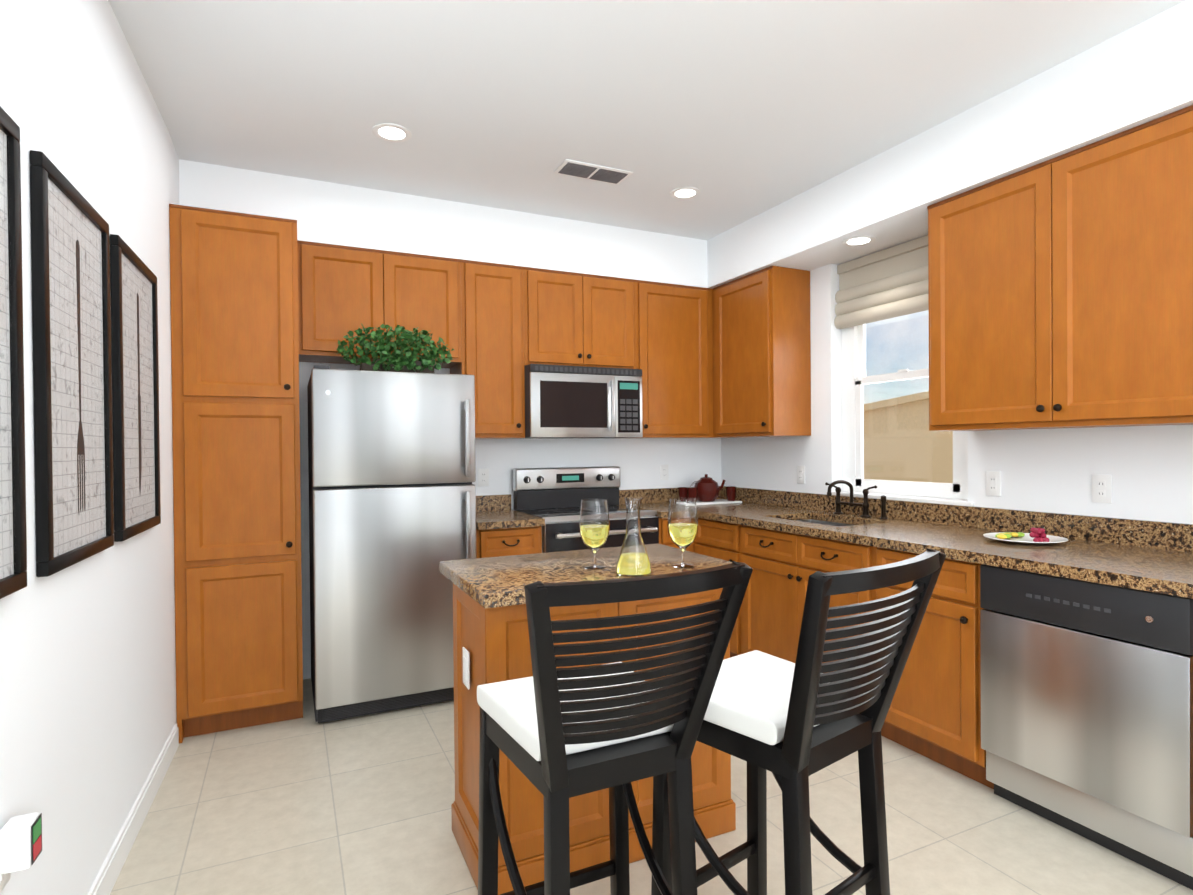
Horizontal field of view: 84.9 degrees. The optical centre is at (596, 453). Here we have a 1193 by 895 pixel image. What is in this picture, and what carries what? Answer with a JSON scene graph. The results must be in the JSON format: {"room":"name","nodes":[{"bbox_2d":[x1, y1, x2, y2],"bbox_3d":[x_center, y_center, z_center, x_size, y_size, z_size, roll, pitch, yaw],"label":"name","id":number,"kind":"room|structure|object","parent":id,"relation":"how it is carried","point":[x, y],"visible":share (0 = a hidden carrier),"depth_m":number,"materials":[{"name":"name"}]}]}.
{"room":"kitchen","nodes":[
{"label":"kitchen","id":0,"kind":"room"},
{"bbox_2d":[0,0,175,894],"bbox_3d":[-0.698,-0.055,-0.060,0.150,2.750,6.420,-1,1,-23],"label":"wall","id":1,"kind":"structure","parent":0,"point":[87,690],"depth_m":1.83,"materials":[{"name":"white paint"}]},
{"bbox_2d":[0,106,26,598],"bbox_3d":[-1.112,-0.201,1.122,0.024,0.970,0.550,-1,1,-23],"label":"picture frame","id":2,"kind":"object","parent":1,"relation":"attached to","point":[13,556],"visible":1,"depth_m":1.34,"materials":[{"name":"black wood"}]},
{"bbox_2d":[0,812,41,892],"bbox_3d":[-1.162,0.804,1.312,0.060,0.132,0.070,-1,1,-23],"label":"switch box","id":3,"kind":"object","parent":1,"relation":"attached to","point":[20,842],"visible":1,"depth_m":1.29,"materials":[{"name":"white plastic"}]},
{"bbox_2d":[30,150,113,576],"bbox_3d":[-1.372,-0.204,1.726,0.024,0.970,0.525,-1,1,-23],"label":"picture frame","id":4,"kind":"object","parent":1,"relation":"attached to","point":[71,319],"visible":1,"depth_m":1.66,"materials":[{"name":"black"}]},
{"bbox_2d":[88,724,178,894],"bbox_3d":[-0.695,1.268,0.179,0.013,0.100,5.945,-1,1,-23],"label":"baseboard","id":5,"kind":"structure","parent":1,"relation":"attached to","point":[109,872],"depth_m":2.20,"materials":[{"name":"white wood"}]},
{"bbox_2d":[110,234,160,541],"bbox_3d":[-1.624,-0.207,2.311,0.024,0.970,0.550,-1,1,-23],"label":"picture frame","id":6,"kind":"object","parent":1,"relation":"attached to","point":[135,388],"visible":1,"depth_m":2.25,"materials":[{"name":"black"}]},
{"bbox_2d":[168,131,179,723],"bbox_3d":[-2.137,-0.070,3.248,0.150,2.750,0.800,-1,1,-25],"label":"wall","id":7,"kind":"structure","parent":0,"point":[173,172],"depth_m":2.97,"materials":[{"name":"white paint"}]},
{"bbox_2d":[299,362,720,678],"bbox_3d":[-0.644,-0.092,4.312,3.460,2.750,0.150,-1,1,-25],"label":"wall","id":8,"kind":"structure","parent":0,"point":[640,461],"depth_m":4.42,"materials":[{"name":"white paint"}]},
{"bbox_2d":[478,469,488,486],"bbox_3d":[-0.725,0.154,4.186,0.070,0.114,0.007,-1,1,-25],"label":"electrical outlet plate","id":9,"kind":"object","parent":8,"relation":"attached to","point":[483,474],"depth_m":4.18,"materials":[{"name":"white plastic"}]},
{"bbox_2d":[297,240,742,438],"bbox_3d":[-0.302,-0.618,4.184,2.936,1.038,0.366,-1,1,-25],"label":"upper cabinet","id":10,"kind":"object","parent":8,"relation":"attached to","point":[497,328],"visible":0.79,"depth_m":3.92,"materials":[{"name":"brown wood"}]},
{"bbox_2d":[510,364,642,438],"bbox_3d":[-0.127,-0.320,4.220,0.763,0.438,0.453,-1,1,-25],"label":"microwave","id":11,"kind":"object","parent":10,"relation":"attached to","point":[562,401],"visible":0.98,"depth_m":4.03,"materials":[{"name":"grey metal"}]},
{"bbox_2d":[660,465,668,479],"bbox_3d":[0.495,0.139,4.763,0.070,0.114,0.007,-1,1,-25],"label":"electrical outlet plate","id":12,"kind":"object","parent":8,"relation":"attached to","point":[664,475],"depth_m":4.76,"materials":[{"name":"white plastic"}]},
{"bbox_2d":[476,494,544,529],"bbox_3d":[-0.602,0.341,3.898,0.386,0.140,0.633,-1,1,-25],"label":"countertop","id":13,"kind":"structure","parent":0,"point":[492,511],"depth_m":3.85,"materials":[{"name":"brown stone"}]},
{"bbox_2d":[108,0,1184,239],"bbox_3d":[0.587,-1.501,1.144,4.210,0.100,6.920,-1,1,-25],"label":"ceiling","id":14,"kind":"structure","parent":0,"point":[736,112],"depth_m":2.59,"materials":[{"name":"white paint"}]},
{"bbox_2d":[372,123,410,141],"bbox_3d":[-0.925,-1.448,2.951,0.170,0.007,0.170,-1,1,-25],"label":"recessed light","id":15,"kind":"object","parent":14,"relation":"in","point":[390,132],"visible":1,"depth_m":2.94,"materials":[{"name":"white plastic"}]},
{"bbox_2d":[553,159,632,184],"bbox_3d":[-0.016,-1.459,3.392,0.380,0.009,0.170,-1,1,-25],"label":"ceiling vent","id":16,"kind":"object","parent":14,"relation":"in","point":[583,170],"visible":1,"depth_m":3.38,"materials":[{"name":"white plastic"}]},
{"bbox_2d":[670,187,699,198],"bbox_3d":[0.500,-1.467,3.680,0.170,0.007,0.170,-1,1,-25],"label":"recessed light","id":17,"kind":"object","parent":14,"relation":"in","point":[684,192],"visible":1,"depth_m":3.67,"materials":[{"name":"white plastic"}]},
{"bbox_2d":[179,0,1192,288],"bbox_3d":[0.792,-1.289,1.242,3.460,0.330,6.620,-1,1,-25],"label":"soffit beam","id":18,"kind":"structure","parent":14,"relation":"attached to","point":[1135,76],"depth_m":3.37,"materials":[{"name":"white paint"}]},
{"bbox_2d":[842,235,875,245],"bbox_3d":[1.412,-1.144,3.515,0.170,0.007,0.170,-1,1,-25],"label":"recessed light","id":19,"kind":"object","parent":18,"relation":"attached to","point":[859,240],"visible":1,"depth_m":3.50,"materials":[{"name":"white plastic"}]},
{"bbox_2d":[110,678,1192,894],"bbox_3d":[0.611,1.348,1.168,4.210,0.100,6.920,-1,1,-25],"label":"floor","id":20,"kind":"structure","parent":0,"point":[307,804],"depth_m":2.25,"materials":[{"name":"tile"}]},
{"bbox_2d":[169,204,302,742],"bbox_3d":[-1.789,0.092,3.302,0.518,2.417,0.696,-1,1,-25],"label":"pantry cabinet","id":21,"kind":"object","parent":20,"relation":"on","point":[236,449],"visible":1,"depth_m":3.02,"materials":[{"name":"brown wood"}]},
{"bbox_2d":[307,365,475,722],"bbox_3d":[-1.122,0.430,3.533,0.774,1.703,0.795,-1,1,-25],"label":"refrigerator","id":22,"kind":"object","parent":20,"relation":"on","point":[392,490],"visible":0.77,"depth_m":3.19,"materials":[{"name":"grey metal"}]},
{"bbox_2d":[337,323,453,372],"bbox_3d":[-1.033,-0.535,3.373,0.585,0.260,0.233,-1,1,-25],"label":"ivy plant","id":23,"kind":"object","parent":22,"relation":"on","point":[398,361],"visible":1,"depth_m":3.32,"materials":[{"name":"green plant"}]},
{"bbox_2d":[476,526,541,557],"bbox_3d":[-0.598,0.848,3.899,0.384,0.873,0.640,-1,1,-25],"label":"base cabinet","id":24,"kind":"object","parent":20,"relation":"on","point":[507,541],"visible":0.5,"depth_m":3.63,"materials":[{"name":"brown wood"}]},
{"bbox_2d":[512,466,658,552],"bbox_3d":[-0.064,0.686,4.113,0.757,1.184,0.653,-1,1,-25],"label":"range","id":25,"kind":"object","parent":20,"relation":"on","point":[553,497],"visible":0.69,"depth_m":4.21,"materials":[{"name":"silver metal"}]},
{"bbox_2d":[451,583,735,894],"bbox_3d":[-0.015,0.857,2.236,0.878,0.873,0.430,-1,1,-25],"label":"base cabinet","id":26,"kind":"object","parent":20,"relation":"on","point":[491,645],"visible":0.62,"depth_m":2.02,"materials":[{"name":"brown wood"}]},
{"bbox_2d":[439,544,731,608],"bbox_3d":[-0.025,0.400,2.248,0.905,0.040,0.595,-1,1,-25],"label":"countertop","id":27,"kind":"structure","parent":26,"relation":"on","point":[494,582],"depth_m":2.16,"materials":[{"name":"stone"}]},
{"bbox_2d":[579,499,609,569],"bbox_3d":[-0.006,0.267,2.165,0.102,0.225,0.102,-1,1,-25],"label":"wine glass","id":28,"kind":"object","parent":27,"relation":"on","point":[594,524],"visible":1,"depth_m":2.13,"materials":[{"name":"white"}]},
{"bbox_2d":[616,498,651,576],"bbox_3d":[0.116,0.260,2.057,0.112,0.238,0.112,-1,1,-25],"label":"carafe","id":29,"kind":"object","parent":27,"relation":"on","point":[633,560],"visible":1,"depth_m":2.03,"materials":[{"name":"clear glass"}]},
{"bbox_2d":[668,498,697,567],"bbox_3d":[0.289,0.264,2.183,0.102,0.225,0.102,-1,1,-25],"label":"wine glass","id":30,"kind":"object","parent":27,"relation":"on","point":[682,522],"visible":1,"depth_m":2.15,"materials":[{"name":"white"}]},
{"bbox_2d":[477,561,752,894],"bbox_3d":[0.002,0.761,1.435,0.476,1.081,0.545,-1,1,-25],"label":"stool","id":31,"kind":"object","parent":20,"relation":"on","point":[558,737],"visible":1,"depth_m":1.29,"materials":[{"name":"black wood"}]},
{"bbox_2d":[659,518,690,551],"bbox_3d":[0.384,0.836,4.380,0.263,0.872,0.608,-1,1,-25],"label":"base cabinet","id":32,"kind":"object","parent":20,"relation":"on","point":[664,537],"depth_m":4.07,"materials":[{"name":"brown wood"}]},
{"bbox_2d":[619,490,663,517],"bbox_3d":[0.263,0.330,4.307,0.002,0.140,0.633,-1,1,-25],"label":"countertop","id":33,"kind":"structure","parent":32,"relation":"on","point":[651,499],"depth_m":4.64,"materials":[{"name":"brown stone"}]},
{"bbox_2d":[636,486,1192,598],"bbox_3d":[1.534,0.428,2.926,0.715,0.335,4.218,-1,1,-25],"label":"countertop","id":34,"kind":"structure","parent":32,"relation":"on","point":[1152,556],"depth_m":2.75,"materials":[{"name":"brown stone"}]},
{"bbox_2d":[678,474,741,504],"bbox_3d":[0.781,0.248,4.606,0.440,0.208,0.220,-1,1,-25],"label":"tea set","id":35,"kind":"object","parent":34,"relation":"on","point":[706,489],"visible":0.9,"depth_m":4.56,"materials":[{"name":"red ceramic"}]},
{"bbox_2d":[825,480,887,519],"bbox_3d":[1.395,0.252,3.661,0.208,0.205,0.427,-1,1,-25],"label":"bridge faucet","id":36,"kind":"object","parent":34,"relation":"on","point":[851,503],"visible":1,"depth_m":3.65,"materials":[{"name":"brown metal"}]},
{"bbox_2d":[983,527,1067,544],"bbox_3d":[1.745,0.328,2.662,0.290,0.064,0.290,-1,1,-25],"label":"fruit plate","id":37,"kind":"object","parent":34,"relation":"on","point":[1036,536],"visible":1,"depth_m":2.63,"materials":[{"name":"white ceramic"}]},
{"bbox_2d":[691,518,830,657],"bbox_3d":[1.024,0.833,4.070,0.668,0.872,0.439,-1,1,-25],"label":"base cabinet","id":38,"kind":"object","parent":20,"relation":"on","point":[731,542],"depth_m":3.70,"materials":[{"name":"brown wood"}]},
{"bbox_2d":[651,548,945,894],"bbox_3d":[0.454,0.756,1.518,0.476,1.081,0.545,-1,1,-37],"label":"stool","id":39,"kind":"object","parent":20,"relation":"on","point":[792,727],"visible":0.85,"depth_m":1.41,"materials":[{"name":"black wood"}]},
{"bbox_2d":[739,550,870,672],"bbox_3d":[1.319,0.944,3.448,0.668,0.654,0.940,-1,1,-25],"label":"base cabinet","id":40,"kind":"object","parent":20,"relation":"on","point":[771,610],"depth_m":3.41,"materials":[{"name":"brown wood"}]},
{"bbox_2d":[867,545,993,788],"bbox_3d":[1.625,0.838,2.797,0.668,0.872,0.498,-1,1,-25],"label":"base cabinet","id":41,"kind":"object","parent":20,"relation":"on","point":[934,713],"depth_m":2.58,"materials":[{"name":"brown wood"}]},
{"bbox_2d":[980,564,1192,889],"bbox_3d":[1.849,0.842,2.276,0.654,0.871,0.630,-1,1,-25],"label":"dishwasher","id":42,"kind":"object","parent":20,"relation":"on","point":[1086,709],"visible":0.96,"depth_m":2.08,"materials":[{"name":"grey metal"}]},
{"bbox_2d":[721,230,1192,523],"bbox_3d":[2.434,-0.100,2.023,0.150,2.750,6.920,-1,1,-25],"label":"wall","id":43,"kind":"structure","parent":0,"point":[1149,469],"depth_m":2.96,"materials":[{"name":"white paint"}]},
{"bbox_2d":[712,266,810,436],"bbox_3d":[1.074,-0.632,4.336,0.318,1.038,0.630,-1,1,-25],"label":"upper cabinet","id":44,"kind":"object","parent":43,"relation":"attached to","point":[762,342],"depth_m":4.10,"materials":[{"name":"brown wood"}]},
{"bbox_2d":[797,466,804,483],"bbox_3d":[1.317,0.136,4.206,0.008,0.114,0.070,-1,1,-25],"label":"electrical outlet plate","id":45,"kind":"object","parent":43,"relation":"attached to","point":[800,469],"depth_m":4.20,"materials":[{"name":"white plastic"}]},
{"bbox_2d":[834,235,928,328],"bbox_3d":[1.657,-0.951,3.588,0.055,0.388,0.872,-1,1,-25],"label":"roman shade","id":46,"kind":"object","parent":43,"relation":"attached to","point":[889,283],"visible":0.71,"depth_m":3.66,"materials":[{"name":"beige fabric"}]},
{"bbox_2d":[826,310,973,506],"bbox_3d":[1.668,-0.448,3.595,0.155,1.403,0.940,-1,1,-25],"label":"window","id":47,"kind":"structure","parent":43,"relation":"in","point":[855,378],"depth_m":3.78,"materials":[{"name":"white plastic"}]},
{"bbox_2d":[986,471,1000,495],"bbox_3d":[1.860,0.141,3.057,0.008,0.114,0.070,-1,1,-25],"label":"electrical outlet plate","id":48,"kind":"object","parent":43,"relation":"attached to","point":[993,479],"depth_m":3.06,"materials":[{"name":"white plastic"}]},
{"bbox_2d":[927,105,1192,430],"bbox_3d":[1.900,-0.624,2.587,0.318,1.038,1.100,-1,1,-25],"label":"upper cabinet","id":49,"kind":"object","parent":43,"relation":"attached to","point":[1060,291],"depth_m":2.46,"materials":[{"name":"brown wood"}]},
{"bbox_2d":[1092,474,1111,502],"bbox_3d":[2.052,0.143,2.651,0.008,0.114,0.070,-1,1,-25],"label":"electrical outlet plate","id":50,"kind":"object","parent":43,"relation":"attached to","point":[1101,488],"depth_m":2.65,"materials":[{"name":"white plastic"}]},
{"label":"outside","id":51,"kind":"structure","parent":0,"visible":0},
{"bbox_2d":[864,391,952,482],"bbox_3d":[3.664,0.385,6.024,0.460,3.690,16.000,-1,1,-25],"label":"wall","id":52,"kind":"structure","parent":51,"point":[886,435],"depth_m":6.69,"materials":[{"name":"brown paint"}]}
]}

